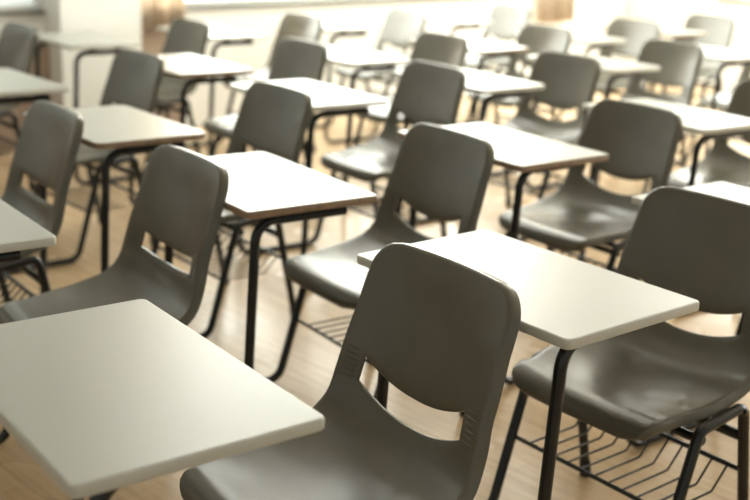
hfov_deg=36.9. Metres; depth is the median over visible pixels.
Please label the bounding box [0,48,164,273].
desk chair
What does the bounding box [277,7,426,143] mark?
desk chair
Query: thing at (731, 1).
window
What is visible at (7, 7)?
window
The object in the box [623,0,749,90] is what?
wall
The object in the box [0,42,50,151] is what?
trim
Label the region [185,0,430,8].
window
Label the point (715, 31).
desk chair
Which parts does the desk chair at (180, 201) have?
frame, frame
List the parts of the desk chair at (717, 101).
frame, frame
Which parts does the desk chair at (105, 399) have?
frame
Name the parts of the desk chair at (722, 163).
frame, frame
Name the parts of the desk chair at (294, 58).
frame, frame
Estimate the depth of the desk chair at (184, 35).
6.07 m
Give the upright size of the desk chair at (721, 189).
0.812 m
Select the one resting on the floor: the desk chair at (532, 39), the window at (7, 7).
the desk chair at (532, 39)
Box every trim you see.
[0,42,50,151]
[141,31,179,122]
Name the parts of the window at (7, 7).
pane, sill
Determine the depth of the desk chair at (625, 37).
7.42 m
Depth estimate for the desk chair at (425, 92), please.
4.78 m
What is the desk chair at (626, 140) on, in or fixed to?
on the floor
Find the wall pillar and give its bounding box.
[45,0,141,108]
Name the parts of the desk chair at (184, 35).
frame, frame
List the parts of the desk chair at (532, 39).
frame, frame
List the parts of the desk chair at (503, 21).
frame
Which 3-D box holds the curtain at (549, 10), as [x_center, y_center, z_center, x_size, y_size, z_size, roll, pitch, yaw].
[1.647,-3.196,9.530,0.474,2.490,0.060,-14,23,-43]
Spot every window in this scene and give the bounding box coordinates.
[0,0,44,15]
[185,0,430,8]
[716,0,749,3]
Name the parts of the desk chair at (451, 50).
frame, frame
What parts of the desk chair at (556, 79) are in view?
frame, frame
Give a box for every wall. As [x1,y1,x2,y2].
[0,0,628,126]
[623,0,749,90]
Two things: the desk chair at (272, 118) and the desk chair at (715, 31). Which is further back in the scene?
the desk chair at (715, 31)
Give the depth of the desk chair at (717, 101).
6.53 m
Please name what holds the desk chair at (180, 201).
on the floor
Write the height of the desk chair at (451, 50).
0.812 m
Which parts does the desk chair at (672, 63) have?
frame, frame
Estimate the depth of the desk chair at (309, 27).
6.82 m
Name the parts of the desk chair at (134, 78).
frame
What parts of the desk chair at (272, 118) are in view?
frame, frame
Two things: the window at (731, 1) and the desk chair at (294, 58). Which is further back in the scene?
the window at (731, 1)
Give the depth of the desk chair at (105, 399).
1.95 m
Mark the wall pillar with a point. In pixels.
(121, 19)
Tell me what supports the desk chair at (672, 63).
on the floor
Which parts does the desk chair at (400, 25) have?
frame, frame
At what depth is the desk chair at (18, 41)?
5.68 m
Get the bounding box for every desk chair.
[0,22,38,191]
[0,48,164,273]
[0,100,83,306]
[0,145,228,499]
[0,243,520,499]
[23,81,312,338]
[35,17,209,185]
[128,37,328,227]
[145,123,494,415]
[156,12,323,156]
[230,60,466,255]
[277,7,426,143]
[327,31,468,205]
[357,186,749,499]
[395,50,600,241]
[397,98,682,383]
[403,3,531,124]
[408,23,571,176]
[516,18,660,145]
[525,38,703,193]
[579,79,749,271]
[602,13,735,137]
[626,182,749,446]
[650,46,749,163]
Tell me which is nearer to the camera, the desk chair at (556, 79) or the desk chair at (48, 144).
the desk chair at (48, 144)
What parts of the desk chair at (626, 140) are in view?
frame, frame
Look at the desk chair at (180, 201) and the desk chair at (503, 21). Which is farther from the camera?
the desk chair at (503, 21)
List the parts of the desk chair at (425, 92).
frame, frame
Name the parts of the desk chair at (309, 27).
frame, frame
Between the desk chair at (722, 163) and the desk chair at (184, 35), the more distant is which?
the desk chair at (184, 35)
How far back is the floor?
3.91 m
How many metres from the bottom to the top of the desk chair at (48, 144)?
0.812 m
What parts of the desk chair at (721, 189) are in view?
frame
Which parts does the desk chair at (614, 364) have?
frame, frame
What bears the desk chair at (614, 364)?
on the floor
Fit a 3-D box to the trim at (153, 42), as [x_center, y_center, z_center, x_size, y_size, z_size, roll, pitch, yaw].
[-1.403,-1.099,7.200,0.410,0.700,0.020,-14,23,-43]
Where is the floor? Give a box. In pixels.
[0,82,749,499]
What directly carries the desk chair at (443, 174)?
on the floor
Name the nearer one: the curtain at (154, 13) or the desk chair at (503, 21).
the curtain at (154, 13)
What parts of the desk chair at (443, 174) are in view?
frame, frame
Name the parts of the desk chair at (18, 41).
frame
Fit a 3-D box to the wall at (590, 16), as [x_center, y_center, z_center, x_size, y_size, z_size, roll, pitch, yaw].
[-2.694,-1.964,5.734,14.600,3.100,0.200,-14,23,-43]
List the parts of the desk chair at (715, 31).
frame, frame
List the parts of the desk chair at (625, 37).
frame, frame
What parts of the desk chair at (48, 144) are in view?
frame, frame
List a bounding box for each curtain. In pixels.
[141,0,184,31]
[538,0,574,22]

